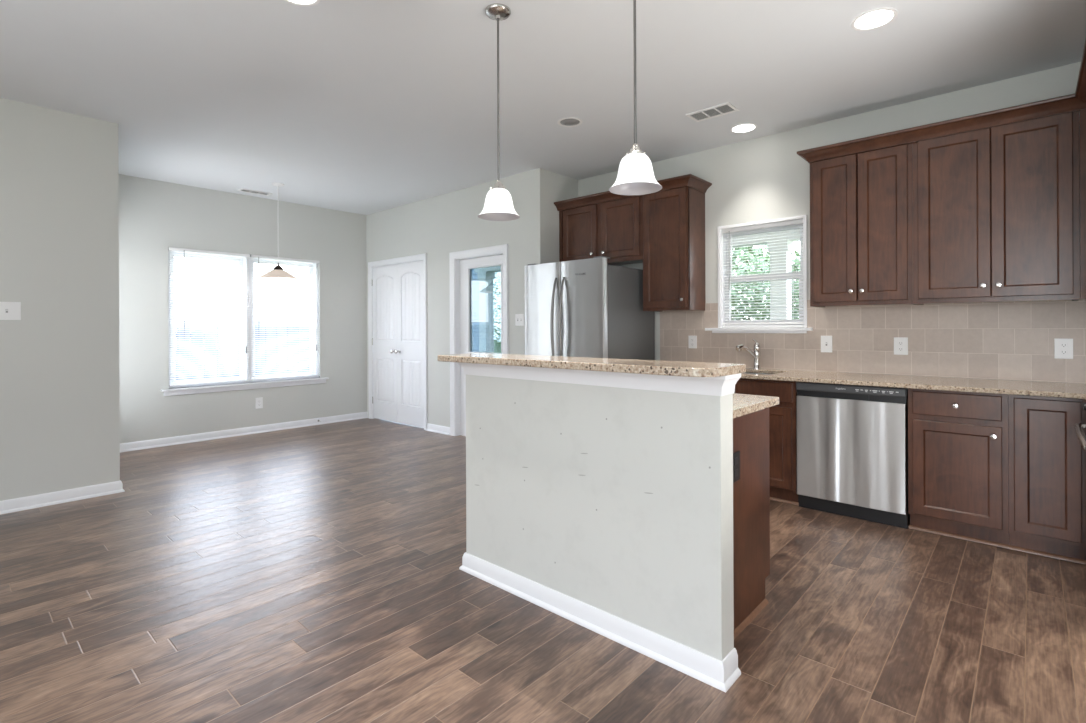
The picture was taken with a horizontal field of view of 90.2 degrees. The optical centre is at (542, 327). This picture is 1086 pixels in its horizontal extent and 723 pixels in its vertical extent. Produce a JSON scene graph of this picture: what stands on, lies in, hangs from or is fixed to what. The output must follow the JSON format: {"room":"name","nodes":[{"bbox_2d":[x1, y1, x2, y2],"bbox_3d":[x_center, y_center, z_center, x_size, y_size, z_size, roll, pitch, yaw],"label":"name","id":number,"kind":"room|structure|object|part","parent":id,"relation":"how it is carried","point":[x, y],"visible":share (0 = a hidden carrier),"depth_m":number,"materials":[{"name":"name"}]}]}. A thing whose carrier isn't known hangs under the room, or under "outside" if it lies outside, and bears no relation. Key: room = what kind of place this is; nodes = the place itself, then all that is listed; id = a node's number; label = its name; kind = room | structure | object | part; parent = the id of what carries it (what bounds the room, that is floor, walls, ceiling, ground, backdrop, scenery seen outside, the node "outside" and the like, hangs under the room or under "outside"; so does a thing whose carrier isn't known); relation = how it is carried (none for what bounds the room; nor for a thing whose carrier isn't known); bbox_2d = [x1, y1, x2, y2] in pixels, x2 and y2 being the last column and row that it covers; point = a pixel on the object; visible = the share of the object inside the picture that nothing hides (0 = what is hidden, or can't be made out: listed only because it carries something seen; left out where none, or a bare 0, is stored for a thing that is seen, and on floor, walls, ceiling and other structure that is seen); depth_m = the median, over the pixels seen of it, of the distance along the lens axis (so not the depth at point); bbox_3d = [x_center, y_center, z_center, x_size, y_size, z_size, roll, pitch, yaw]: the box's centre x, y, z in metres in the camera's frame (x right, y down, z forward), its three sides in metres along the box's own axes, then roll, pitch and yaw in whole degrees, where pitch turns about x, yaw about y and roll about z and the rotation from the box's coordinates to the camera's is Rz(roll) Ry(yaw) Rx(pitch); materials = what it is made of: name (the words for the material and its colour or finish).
{"room":"open-plan kitchen","nodes":[
{"label":"open-plan kitchen","id":0,"kind":"room"},
{"bbox_2d":[0,98,119,500],"bbox_3d":[-4.670,-0.140,2.444,0.130,2.740,4.380,0,0,42],"label":"wall","id":1,"kind":"structure","parent":0,"point":[60,405],"depth_m":3.77,"materials":[{"name":"beige paint"}]},
{"bbox_2d":[0,302,20,319],"bbox_3d":[-3.548,-0.110,3.580,0.015,0.120,0.135,0,0,42],"label":"light switch","id":2,"kind":"object","parent":1,"relation":"attached to","point":[8,310],"visible":1,"depth_m":3.59,"materials":[{"name":"white plastic"}]},
{"bbox_2d":[0,480,124,514],"bbox_3d":[-5.204,1.191,2.947,1.655,0.083,4.405,0,0,42],"label":"baseboard","id":3,"kind":"structure","parent":1,"relation":"attached to","point":[58,497],"depth_m":3.77,"materials":[{"name":"white paint"}]},
{"bbox_2d":[119,174,366,443],"bbox_3d":[-3.432,-0.145,6.268,0.150,2.740,2.960,0,0,42],"label":"wall","id":4,"kind":"structure","parent":0,"point":[155,216],"depth_m":5.99,"materials":[{"name":"beige paint"}]},
{"bbox_2d":[168,247,249,385],"bbox_3d":[-3.635,-0.111,5.929,0.051,1.452,0.782,0,0,42],"label":"window blind","id":5,"kind":"object","parent":4,"relation":"attached to","point":[169,248],"visible":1,"depth_m":5.89,"materials":[{"name":"white plastic"}]},
{"bbox_3d":[-3.637,0.607,5.934,0.024,0.016,0.778,0,0,42],"label":"rail","id":6,"kind":"part","parent":5,"relation":"part of","materials":[{"name":"white plastic"}]},
{"bbox_2d":[120,412,367,451],"bbox_3d":[-3.353,1.183,6.219,0.025,0.083,2.934,0,0,42],"label":"baseboard","id":7,"kind":"structure","parent":4,"relation":"attached to","point":[146,444],"depth_m":6.08,"materials":[{"name":"white paint"}]},
{"bbox_2d":[161,250,328,395],"bbox_3d":[-3.387,-0.066,6.277,0.185,1.550,1.783,0,0,42],"label":"window","id":8,"kind":"structure","parent":4,"relation":"attached to","point":[247,323],"depth_m":6.23,"materials":[{"name":"white paint"}]},
{"bbox_3d":[-3.725,-0.411,6.010,0.028,0.785,0.725,0,0,42],"label":"sash","id":9,"kind":"part","parent":8,"relation":"part of","materials":[{"name":"white glass"}]},
{"bbox_3d":[-3.700,0.273,5.990,0.028,0.675,0.725,0,0,42],"label":"sash","id":10,"kind":"part","parent":8,"relation":"part of","materials":[{"name":"white paint"}]},
{"bbox_3d":[-3.184,-0.414,6.610,0.028,0.785,0.750,0,0,42],"label":"sash","id":11,"kind":"part","parent":8,"relation":"part of","materials":[{"name":"white paint"}]},
{"bbox_3d":[-3.159,0.271,6.590,0.028,0.675,0.750,0,0,42],"label":"sash","id":12,"kind":"part","parent":8,"relation":"part of","materials":[{"name":"white paint"}]},
{"bbox_2d":[255,397,262,408],"bbox_3d":[-3.300,0.879,6.291,0.008,0.125,0.080,0,0,42],"label":"power outlet","id":13,"kind":"object","parent":4,"relation":"attached to","point":[258,401],"visible":1,"depth_m":6.29,"materials":[{"name":"white plastic"}]},
{"bbox_2d":[250,255,319,380],"bbox_3d":[-3.093,-0.114,6.529,0.051,1.452,0.807,0,0,42],"label":"window blind","id":14,"kind":"object","parent":4,"relation":"attached to","point":[251,256],"visible":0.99,"depth_m":6.52,"materials":[{"name":"white plastic"}]},
{"bbox_3d":[-3.096,0.604,6.535,0.024,0.016,0.803,0,0,42],"label":"rail","id":15,"kind":"part","parent":14,"relation":"part of","materials":[{"name":"white plastic"}]},
{"bbox_3d":[-2.842,-0.299,6.786,0.004,1.043,0.002,0,0,42],"label":"pull cord","id":16,"kind":"part","parent":14,"relation":"part of","materials":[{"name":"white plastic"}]},
{"bbox_2d":[366,168,577,426],"bbox_3d":[-1.062,-0.155,6.523,3.330,2.740,0.590,0,0,42],"label":"wall","id":17,"kind":"structure","parent":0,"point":[438,226],"depth_m":6.03,"materials":[{"name":"beige paint"}]},
{"bbox_2d":[372,264,397,422],"bbox_3d":[-2.071,0.203,7.031,0.583,2.007,0.101,0,0,42],"label":"door","id":18,"kind":"structure","parent":17,"relation":"in","point":[384,281],"depth_m":7.04,"materials":[{"name":"white paint"}]},
{"bbox_2d":[368,253,427,429],"bbox_3d":[-1.814,0.171,6.878,1.297,2.093,0.150,0,0,42],"label":"door frame","id":19,"kind":"structure","parent":17,"relation":"attached to","point":[419,256],"depth_m":6.95,"materials":[{"name":"white paint"}]},
{"bbox_2d":[395,260,423,427],"bbox_3d":[-1.635,0.202,6.639,0.583,2.007,0.101,0,0,42],"label":"door","id":20,"kind":"structure","parent":17,"relation":"in","point":[410,311],"depth_m":6.65,"materials":[{"name":"white paint"}]},
{"bbox_2d":[426,423,449,434],"bbox_3d":[-1.209,1.174,6.246,0.432,0.083,0.025,0,0,42],"label":"baseboard","id":21,"kind":"structure","parent":17,"relation":"attached to","point":[430,427],"depth_m":6.24,"materials":[{"name":"white paint"}]},
{"bbox_2d":[449,244,508,435],"bbox_3d":[-0.656,0.184,5.835,0.929,2.057,0.150,0,0,42],"label":"door frame","id":22,"kind":"structure","parent":17,"relation":"attached to","point":[503,248],"depth_m":6.05,"materials":[{"name":"white paint"}]},
{"bbox_2d":[460,255,502,434],"bbox_3d":[-0.660,0.221,5.830,0.759,1.955,0.110,0,0,42],"label":"door","id":23,"kind":"structure","parent":17,"relation":"in","point":[481,279],"depth_m":5.88,"materials":[{"name":"white paint"}]},
{"bbox_3d":[-0.616,-0.190,5.824,0.519,0.924,0.004,0,0,42],"label":"glass","id":24,"kind":"part","parent":23,"relation":"part of","materials":[{"name":"clear glass"}]},
{"bbox_2d":[515,314,523,325],"bbox_3d":[-0.236,-0.076,5.371,0.116,0.116,0.015,0,0,42],"label":"light switch","id":25,"kind":"object","parent":17,"relation":"attached to","point":[519,318],"visible":1,"depth_m":5.37,"materials":[{"name":"white plastic"}]},
{"bbox_2d":[0,418,1085,722],"bbox_3d":[-0.859,1.274,1.371,10.520,0.120,8.280,0,0,42],"label":"floor","id":26,"kind":"structure","parent":0,"point":[308,574],"depth_m":2.24,"materials":[{"name":"brown wood"}]},
{"bbox_2d":[525,256,654,359],"bbox_3d":[0.404,0.312,4.953,0.890,1.791,0.902,0,0,42],"label":"refrigerator","id":27,"kind":"object","parent":26,"relation":"on","point":[592,308],"visible":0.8,"depth_m":4.62,"materials":[{"name":"grey metal"}]},
{"bbox_3d":[0.009,0.011,4.852,0.442,1.158,0.074,0,0,42],"label":"door","id":28,"kind":"part","parent":27,"relation":"part of","materials":[{"name":"silver metal"}]},
{"bbox_3d":[0.093,-0.010,4.678,0.028,0.845,0.080,0,0,42],"label":"handle","id":29,"kind":"part","parent":27,"relation":"part of","materials":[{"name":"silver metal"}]},
{"bbox_3d":[0.160,-0.011,4.618,0.028,0.845,0.080,0,0,42],"label":"handle","id":30,"kind":"part","parent":27,"relation":"part of","materials":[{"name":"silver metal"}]},
{"bbox_3d":[0.342,0.009,4.552,0.442,1.158,0.074,0,0,42],"label":"door","id":31,"kind":"part","parent":27,"relation":"part of","materials":[{"name":"silver metal"}]},
{"bbox_2d":[733,407,769,629],"bbox_3d":[0.366,0.778,2.620,1.232,0.860,0.662,0,0,42],"label":"base cabinet","id":32,"kind":"object","parent":26,"relation":"on","point":[751,493],"visible":0.18,"depth_m":2.26,"materials":[{"name":"brown wood"}]},
{"bbox_2d":[733,451,739,482],"bbox_3d":[0.758,0.549,2.130,0.007,0.115,0.084,0,0,42],"label":"power outlet","id":33,"kind":"object","parent":32,"relation":"attached to","point":[736,456],"visible":0.64,"depth_m":2.13,"materials":[{"name":"black plastic"}]},
{"bbox_2d":[734,457,737,465],"bbox_3d":[0.760,0.526,2.128,0.002,0.028,0.034,0,0,42],"label":"receptacle","id":34,"kind":"object","parent":33,"relation":"attached to","point":[735,458],"depth_m":2.13,"materials":[{"name":"black plastic"}]},
{"bbox_2d":[734,469,737,477],"bbox_3d":[0.760,0.573,2.128,0.002,0.028,0.034,0,0,42],"label":"receptacle","id":35,"kind":"object","parent":33,"relation":"attached to","point":[735,470],"depth_m":2.13,"materials":[{"name":"black plastic"}]},
{"bbox_2d":[734,598,767,638],"bbox_3d":[0.804,1.197,2.173,0.014,0.017,0.528,0,0,42],"label":"trim","id":36,"kind":"structure","parent":32,"relation":"attached to","point":[762,605],"depth_m":2.23,"materials":[{"name":"brown wood"}]},
{"bbox_2d":[733,393,778,417],"bbox_3d":[0.367,0.332,2.622,1.292,0.030,0.668,0,0,42],"label":"countertop","id":37,"kind":"structure","parent":32,"relation":"on","point":[743,404],"depth_m":2.29,"materials":[{"name":"beige stone"}]},
{"bbox_2d":[734,373,797,501],"bbox_3d":[1.539,0.781,4.134,0.916,0.844,0.660,0,0,42],"label":"base cabinet","id":38,"kind":"object","parent":26,"relation":"on","point":[782,416],"visible":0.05,"depth_m":3.68,"materials":[{"name":"brown wood"}]},
{"bbox_3d":[1.344,0.441,3.919,0.877,0.130,0.019,0,0,42],"label":"drawer","id":39,"kind":"part","parent":38,"relation":"part of","materials":[{"name":"brown wood"}]},
{"bbox_3d":[1.508,0.817,3.772,0.430,0.550,0.019,0,0,42],"label":"door","id":40,"kind":"part","parent":38,"relation":"part of","materials":[{"name":"brown wood"}]},
{"bbox_2d":[796,382,907,528],"bbox_3d":[2.112,0.779,3.616,0.612,0.843,0.603,0,0,42],"label":"dishwasher","id":41,"kind":"object","parent":26,"relation":"on","point":[852,440],"visible":1,"depth_m":3.38,"materials":[{"name":"silver metal"}]},
{"bbox_3d":[1.923,0.389,3.408,0.610,0.051,0.042,0,0,42],"label":"control panel","id":42,"kind":"part","parent":41,"relation":"part of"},
{"bbox_3d":[1.946,1.156,3.430,0.612,0.089,0.025,0,0,42],"label":"kick plate","id":43,"kind":"part","parent":41,"relation":"part of","materials":[{"name":"black plastic"}]},
{"bbox_2d":[770,497,1085,564],"bbox_3d":[1.733,1.193,3.650,2.740,0.017,0.014,0,0,42],"label":"trim","id":44,"kind":"structure","parent":26,"relation":"on","point":[1041,553],"depth_m":2.99,"materials":[{"name":"brown wood"}]},
{"bbox_2d":[908,388,1008,544],"bbox_3d":[2.513,0.777,3.256,0.449,0.844,0.660,0,0,42],"label":"base cabinet","id":45,"kind":"object","parent":26,"relation":"on","point":[958,443],"visible":0.96,"depth_m":3.03,"materials":[{"name":"brown wood"}]},
{"bbox_3d":[2.318,0.438,3.041,0.401,0.134,0.019,0,0,42],"label":"drawer","id":46,"kind":"part","parent":45,"relation":"part of","materials":[{"name":"brown wood"}]},
{"bbox_3d":[2.319,0.813,3.041,0.401,0.550,0.019,0,0,42],"label":"door","id":47,"kind":"part","parent":45,"relation":"part of","materials":[{"name":"brown wood"}]},
{"bbox_3d":[2.425,0.588,2.912,0.030,0.030,0.031,0,0,42],"label":"knob","id":48,"kind":"part","parent":45,"relation":"part of","materials":[{"name":"silver metal"}]},
{"bbox_2d":[1008,394,1085,559],"bbox_3d":[2.802,0.776,3.017,0.299,0.844,0.629,0,0,42],"label":"base cabinet","id":49,"kind":"object","parent":26,"relation":"on","point":[1047,459],"visible":0.91,"depth_m":2.79,"materials":[{"name":"brown wood"}]},
{"bbox_2d":[1073,403,1085,450],"bbox_3d":[2.574,0.704,2.105,0.709,0.989,0.760,0,0,42],"label":"range","id":50,"kind":"object","parent":26,"relation":"on","point":[1078,428],"visible":1,"depth_m":2.36,"materials":[{"name":"silver metal"}]},
{"bbox_3d":[2.333,0.468,2.321,0.064,0.027,0.693,0,0,42],"label":"handle","id":51,"kind":"part","parent":50,"relation":"part of","materials":[{"name":"silver metal"}]},
{"bbox_2d":[0,0,1085,214],"bbox_3d":[-0.871,-1.586,1.371,10.520,0.120,8.280,0,0,42],"label":"ceiling","id":52,"kind":"structure","parent":0,"point":[365,107],"depth_m":3.24,"materials":[{"name":"paint"}]},
{"bbox_2d":[237,188,271,195],"bbox_3d":[-3.217,-1.512,6.043,0.140,0.008,0.320,0,0,42],"label":"ceiling vent","id":53,"kind":"object","parent":52,"relation":"in","point":[241,189],"visible":1,"depth_m":6.04,"materials":[{"name":"white plastic"}]},
{"bbox_2d":[257,182,299,280],"bbox_3d":[-2.802,-1.015,5.724,0.410,1.004,0.410,0,0,42],"label":"dining pendant","id":54,"kind":"object","parent":52,"relation":"hanging from","point":[278,273],"visible":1,"depth_m":5.70,"materials":[{"name":"white plastic"}]},
{"bbox_3d":[-2.802,-1.080,5.724,0.013,0.823,0.013,0,0,-3],"label":"chain","id":55,"kind":"part","parent":54,"relation":"part of","materials":[{"name":"white plastic"}]},
{"bbox_3d":[-2.800,-0.561,5.724,0.410,0.096,0.410,0,0,42],"label":"lamp shade","id":56,"kind":"part","parent":54,"relation":"part of","materials":[{"name":"white glass"}]},
{"bbox_2d":[284,0,319,5],"bbox_3d":[-1.119,-1.522,2.463,0.200,0.006,0.200,0,0,42],"label":"recessed light","id":57,"kind":"object","parent":52,"relation":"in","point":[295,2],"visible":1,"depth_m":2.53,"materials":[{"name":"white plastic"}]},
{"bbox_2d":[478,3,519,220],"bbox_3d":[-0.215,-1.031,2.613,0.203,0.994,0.203,0,0,42],"label":"pendant light","id":58,"kind":"object","parent":52,"relation":"hanging from","point":[498,206],"visible":1,"depth_m":2.59,"materials":[{"name":"white glass"}]},
{"bbox_3d":[-0.216,-1.094,2.613,0.010,0.800,0.010,0,0,42],"label":"stem","id":59,"kind":"part","parent":58,"relation":"part of","materials":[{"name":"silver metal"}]},
{"bbox_3d":[-0.214,-0.600,2.613,0.203,0.131,0.203,0,0,42],"label":"lamp shade","id":60,"kind":"part","parent":58,"relation":"part of","materials":[{"name":"white glass"}]},
{"bbox_2d":[557,117,581,126],"bbox_3d":[0.201,-1.524,4.032,0.186,0.014,0.186,0,0,42],"label":"speaker","id":61,"kind":"object","parent":52,"relation":"attached to","point":[569,121],"visible":1,"depth_m":4.02},
{"bbox_2d":[609,0,661,194],"bbox_3d":[0.356,-1.034,2.098,0.203,0.994,0.203,0,0,42],"label":"pendant light","id":62,"kind":"object","parent":52,"relation":"hanging from","point":[635,176],"visible":1,"depth_m":2.08,"materials":[{"name":"white glass"}]},
{"bbox_3d":[0.356,-1.097,2.098,0.010,0.800,0.010,0,0,42],"label":"stem","id":63,"kind":"part","parent":62,"relation":"part of","materials":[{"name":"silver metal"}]},
{"bbox_3d":[0.358,-0.602,2.098,0.203,0.131,0.203,0,0,42],"label":"lamp shade","id":64,"kind":"part","parent":62,"relation":"part of","materials":[{"name":"white glass"}]},
{"bbox_2d":[686,102,738,121],"bbox_3d":[1.205,-1.531,3.855,0.320,0.008,0.180,0,0,42],"label":"ceiling vent","id":65,"kind":"object","parent":52,"relation":"in","point":[725,108],"visible":1,"depth_m":3.85,"materials":[{"name":"white plastic"}]},
{"bbox_2d":[730,123,757,132],"bbox_3d":[1.545,-1.533,4.168,0.200,0.006,0.200,0,0,42],"label":"recessed light","id":66,"kind":"object","parent":52,"relation":"in","point":[746,127],"visible":1,"depth_m":4.16,"materials":[{"name":"white plastic"}]},
{"bbox_2d":[851,7,897,30],"bbox_3d":[1.649,-1.533,2.697,0.200,0.006,0.200,0,0,42],"label":"recessed light","id":67,"kind":"object","parent":52,"relation":"in","point":[879,17],"visible":1,"depth_m":2.69,"materials":[{"name":"white plastic"}]},
{"bbox_2d":[466,375,733,660],"bbox_3d":[0.141,0.685,2.307,1.329,1.048,0.102,0,0,42],"label":"wall","id":68,"kind":"structure","parent":0,"point":[616,501],"depth_m":2.12,"materials":[{"name":"beige paint"}]},
{"bbox_2d":[437,353,745,376],"bbox_3d":[0.098,0.146,2.260,1.404,0.030,0.288,0,0,42],"label":"countertop","id":69,"kind":"structure","parent":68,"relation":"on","point":[652,367],"depth_m":2.01,"materials":[{"name":"beige stone"}]},
{"bbox_2d":[457,362,740,395],"bbox_3d":[0.129,0.197,2.296,1.389,0.072,0.132,0,0,42],"label":"trim","id":70,"kind":"structure","parent":68,"relation":"attached to","point":[723,385],"depth_m":2.10,"materials":[{"name":"white paint"}]},
{"bbox_2d":[459,552,740,691],"bbox_3d":[0.135,1.168,2.297,1.379,0.083,0.127,0,0,42],"label":"baseboard","id":71,"kind":"structure","parent":68,"relation":"attached to","point":[721,675],"depth_m":2.09,"materials":[{"name":"white paint"}]},
{"bbox_2d":[578,62,1083,383],"bbox_3d":[1.990,-0.169,4.271,4.480,2.740,0.150,0,0,42],"label":"wall","id":72,"kind":"structure","parent":0,"point":[761,178],"depth_m":4.24,"materials":[{"name":"beige paint"}]},
{"bbox_2d":[559,195,642,264],"bbox_3d":[0.606,-0.891,5.170,0.959,0.587,0.360,0,0,42],"label":"upper cabinet","id":73,"kind":"object","parent":72,"relation":"attached to","point":[612,229],"visible":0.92,"depth_m":5.01,"materials":[{"name":"brown wood"}]},
{"bbox_3d":[0.351,-0.896,5.211,0.410,0.520,0.018,0,0,42],"label":"door","id":74,"kind":"part","parent":73,"relation":"part of","materials":[{"name":"brown wood"}]},
{"bbox_3d":[0.696,-0.898,4.900,0.410,0.520,0.018,0,0,42],"label":"door","id":75,"kind":"part","parent":73,"relation":"part of","materials":[{"name":"brown wood"}]},
{"bbox_2d":[554,174,711,210],"bbox_3d":[0.779,-1.200,4.992,1.459,0.077,0.391,0,0,42],"label":"crown molding","id":76,"kind":"structure","parent":73,"relation":"on","point":[690,180],"depth_m":4.85,"materials":[{"name":"brown wood"}]},
{"bbox_2d":[643,186,705,311],"bbox_3d":[1.125,-0.666,4.703,0.435,1.042,0.360,0,0,42],"label":"upper cabinet","id":77,"kind":"object","parent":72,"relation":"attached to","point":[673,219],"visible":0.98,"depth_m":4.58,"materials":[{"name":"brown wood"}]},
{"bbox_3d":[1.032,-0.664,4.599,0.404,0.990,0.018,0,0,42],"label":"door","id":78,"kind":"part","parent":77,"relation":"part of","materials":[{"name":"brown wood"}]},
{"bbox_2d":[705,328,812,332],"bbox_3d":[1.739,0.025,4.397,0.851,0.043,0.100,0,0,42],"label":"trim","id":79,"kind":"structure","parent":72,"relation":"attached to","point":[714,330],"depth_m":4.35,"materials":[{"name":"white paint"}]},
{"bbox_2d":[718,215,806,327],"bbox_3d":[1.761,-0.429,4.380,0.709,0.862,0.032,0,0,42],"label":"trim","id":80,"kind":"structure","parent":72,"relation":"attached to","point":[804,217],"depth_m":4.35,"materials":[{"name":"white paint"}]},
{"bbox_2d":[722,219,803,327],"bbox_3d":[1.812,-0.423,4.437,0.685,0.850,0.120,0,0,42],"label":"window","id":81,"kind":"structure","parent":72,"relation":"in","point":[782,228],"depth_m":4.46,"materials":[{"name":"white paint"}]},
{"bbox_2d":[722,219,803,324],"bbox_3d":[1.776,-0.429,4.397,0.653,0.809,0.048,0,0,42],"label":"window blind","id":82,"kind":"object","parent":81,"relation":"attached to","point":[794,222],"visible":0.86,"depth_m":4.38,"materials":[{"name":"white plastic"}]},
{"bbox_3d":[1.587,-0.419,4.557,0.002,0.767,0.002,0,0,42],"label":"ladder cord","id":83,"kind":"part","parent":82,"relation":"part of","materials":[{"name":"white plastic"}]},
{"bbox_3d":[1.781,-0.033,4.401,0.649,0.016,0.024,0,0,42],"label":"rail","id":84,"kind":"part","parent":82,"relation":"part of","materials":[{"name":"white plastic"}]},
{"bbox_3d":[1.955,-0.421,4.225,0.002,0.767,0.002,0,0,42],"label":"ladder cord","id":85,"kind":"part","parent":82,"relation":"part of","materials":[{"name":"white fabric"}]},
{"bbox_3d":[1.824,-0.604,4.451,0.641,0.443,0.028,0,0,42],"label":"sash","id":86,"kind":"part","parent":81,"relation":"part of","materials":[{"name":"white paint"}]},
{"bbox_3d":[1.802,-0.225,4.425,0.641,0.415,0.028,0,0,42],"label":"sash","id":87,"kind":"part","parent":81,"relation":"part of","materials":[{"name":"white paint"}]},
{"bbox_2d":[810,143,916,307],"bbox_3d":[2.205,-0.670,3.730,0.607,1.042,0.360,0,0,42],"label":"upper cabinet","id":88,"kind":"object","parent":72,"relation":"attached to","point":[861,204],"visible":0.96,"depth_m":3.60,"materials":[{"name":"brown wood"}]},
{"bbox_3d":[2.004,-0.670,3.723,0.274,0.987,0.018,0,0,42],"label":"door","id":89,"kind":"part","parent":88,"relation":"part of","materials":[{"name":"brown wood"}]},
{"bbox_3d":[2.215,-0.671,3.533,0.279,0.987,0.018,0,0,42],"label":"door","id":90,"kind":"part","parent":88,"relation":"part of","materials":[{"name":"brown wood"}]},
{"bbox_2d":[797,39,1085,163],"bbox_3d":[2.091,-1.206,3.044,1.482,0.077,1.529,0,0,42],"label":"crown molding","id":91,"kind":"structure","parent":88,"relation":"on","point":[1075,102],"depth_m":3.22,"materials":[{"name":"brown wood"}]},
{"bbox_2d":[660,299,1085,383],"bbox_3d":[2.341,0.058,3.849,3.395,0.540,0.008,0,0,42],"label":"wall tiles","id":92,"kind":"structure","parent":72,"relation":"attached to","point":[1003,340],"depth_m":3.67,"materials":[{"name":"beige tile"}]},
{"bbox_2d":[688,336,696,347],"bbox_3d":[1.316,0.128,4.761,0.078,0.112,0.008,0,0,42],"label":"power outlet","id":93,"kind":"object","parent":92,"relation":"attached to","point":[692,340],"visible":1,"depth_m":4.76,"materials":[{"name":"white plastic"}]},
{"bbox_2d":[821,336,831,352],"bbox_3d":[2.115,0.124,4.037,0.078,0.125,0.015,0,0,42],"label":"light switch","id":94,"kind":"object","parent":92,"relation":"attached to","point":[826,341],"visible":1,"depth_m":4.04,"materials":[{"name":"white plastic"}]},
{"bbox_2d":[894,337,907,354],"bbox_3d":[2.465,0.128,3.727,0.082,0.120,0.008,0,0,42],"label":"power outlet","id":95,"kind":"object","parent":92,"relation":"attached to","point":[900,343],"visible":1,"depth_m":3.72,"materials":[{"name":"white plastic"}]},
{"bbox_2d":[1054,338,1072,358],"bbox_3d":[3.066,0.125,3.185,0.080,0.120,0.008,0,0,42],"label":"power outlet","id":96,"kind":"object","parent":92,"relation":"attached to","point":[1063,347],"visible":1,"depth_m":3.18,"materials":[{"name":"white plastic"}]},
{"bbox_2d":[1060,343,1067,347],"bbox_3d":[3.064,0.104,3.183,0.033,0.027,0.002,0,0,42],"label":"receptacle","id":97,"kind":"object","parent":96,"relation":"attached to","point":[1062,345],"depth_m":3.18,"materials":[{"name":"white plastic"}]},
{"bbox_2d":[1060,350,1067,354],"bbox_3d":[3.064,0.145,3.183,0.033,0.027,0.002,0,0,42],"label":"receptacle","id":98,"kind":"object","parent":96,"relation":"attached to","point":[1062,352],"depth_m":3.18,"materials":[{"name":"white plastic"}]},
{"bbox_2d":[913,111,1079,304],"bbox_3d":[2.711,-0.673,3.274,0.751,1.042,0.360,0,0,42],"label":"upper cabinet","id":99,"kind":"object","parent":72,"relation":"attached to","point":[996,210],"visible":1,"depth_m":3.13,"materials":[{"name":"brown wood"}]},
{"bbox_3d":[2.489,-0.674,3.285,0.352,0.990,0.018,0,0,42],"label":"door","id":100,"kind":"part","parent":99,"relation":"part of","materials":[{"name":"brown wood"}]},
{"bbox_3d":[2.750,-0.675,3.050,0.342,0.990,0.018,0,0,42],"label":"door","id":101,"kind":"part","parent":99,"relation":"part of","materials":[{"name":"brown wood"}]},
{"bbox_2d":[1079,109,1085,298],"bbox_3d":[2.844,-0.673,2.368,0.658,1.042,1.530,0,0,42],"label":"upper cabinet","id":102,"kind":"object","parent":72,"relation":"attached to","point":[1082,113],"visible":1,"depth_m":2.91,"materials":[{"name":"brown wood"}]},
{"label":"outside","id":103,"kind":"structure","parent":0,"visible":0},
{"bbox_3d":[-0.361,1.552,7.062,70.000,0.320,70.000,0,0,42],"label":"ground","id":104,"kind":"structure","parent":103,"visible":0},
{"bbox_2d":[731,251,799,319],"bbox_3d":[3.722,0.092,8.212,2.595,2.568,2.571,0,0,42],"label":"leafy shrub","id":105,"kind":"object","parent":104,"relation":"on","point":[766,257],"visible":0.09,"depth_m":7.81,"materials":[{"name":"green plant"}]},
{"bbox_2d":[732,245,798,319],"bbox_3d":[4.005,-0.475,12.789,4.006,3.698,3.945,0,0,42],"label":"leafy shrub","id":106,"kind":"object","parent":104,"relation":"on","point":[759,249],"visible":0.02,"depth_m":11.82,"materials":[{"name":"green plant"}]},
{"bbox_3d":[1.415,1.324,6.120,9.100,0.120,3.020,0,0,42],"label":"porch slab","id":107,"kind":"object","parent":104,"relation":"on","visible":0},
{"bbox_2d":[768,240,793,318],"bbox_3d":[2.828,0.118,6.424,0.230,2.279,0.230,0,0,42],"label":"porch post","id":108,"kind":"object","parent":107,"relation":"on","point":[790,242],"visible":0.27,"depth_m":6.35,"materials":[{"name":"white"}]},
{"bbox_3d":[5.131,0.108,4.349,0.230,2.279,0.230,0,0,42],"label":"porch post","id":109,"kind":"object","parent":107,"relation":"on","visible":0},
{"bbox_2d":[732,229,799,247],"bbox_3d":[2.191,-1.219,6.993,9.100,0.399,0.230,0,0,42],"label":"beam","id":110,"kind":"structure","parent":109,"relation":"on","point":[790,234],"depth_m":6.45,"materials":[{"name":"white"}]},
{"bbox_3d":[1.031,0.783,4.591,0.449,0.844,0.660,0,0,42],"label":"base cabinet","id":111,"kind":"object","parent":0,"visible":0},
{"bbox_2d":[741,368,1085,399],"bbox_3d":[2.086,0.342,3.569,3.390,0.026,0.750,0,0,42],"label":"countertop","id":112,"kind":"structure","parent":111,"relation":"on","point":[995,386],"depth_m":3.23,"materials":[{"name":"beige stone"}]},
{"bbox_2d":[736,339,760,368],"bbox_3d":[1.623,0.211,4.283,0.222,0.239,0.063,0,0,-15],"label":"kitchen faucet","id":113,"kind":"object","parent":112,"relation":"on","point":[756,353],"visible":1,"depth_m":4.28,"materials":[{"name":"silver metal"}]},
{"bbox_3d":[1.630,0.195,4.280,0.155,0.108,0.032,0,0,-17],"label":"spout","id":114,"kind":"part","parent":113,"relation":"part of","materials":[{"name":"silver metal"}]},
{"bbox_3d":[1.701,0.153,4.303,0.053,0.070,0.053,0,0,42],"label":"lever","id":115,"kind":"part","parent":113,"relation":"part of","materials":[{"name":"silver metal"}]},
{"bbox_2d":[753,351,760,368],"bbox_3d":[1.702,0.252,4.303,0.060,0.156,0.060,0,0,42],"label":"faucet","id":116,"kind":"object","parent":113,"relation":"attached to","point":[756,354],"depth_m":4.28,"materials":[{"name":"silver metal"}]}
]}

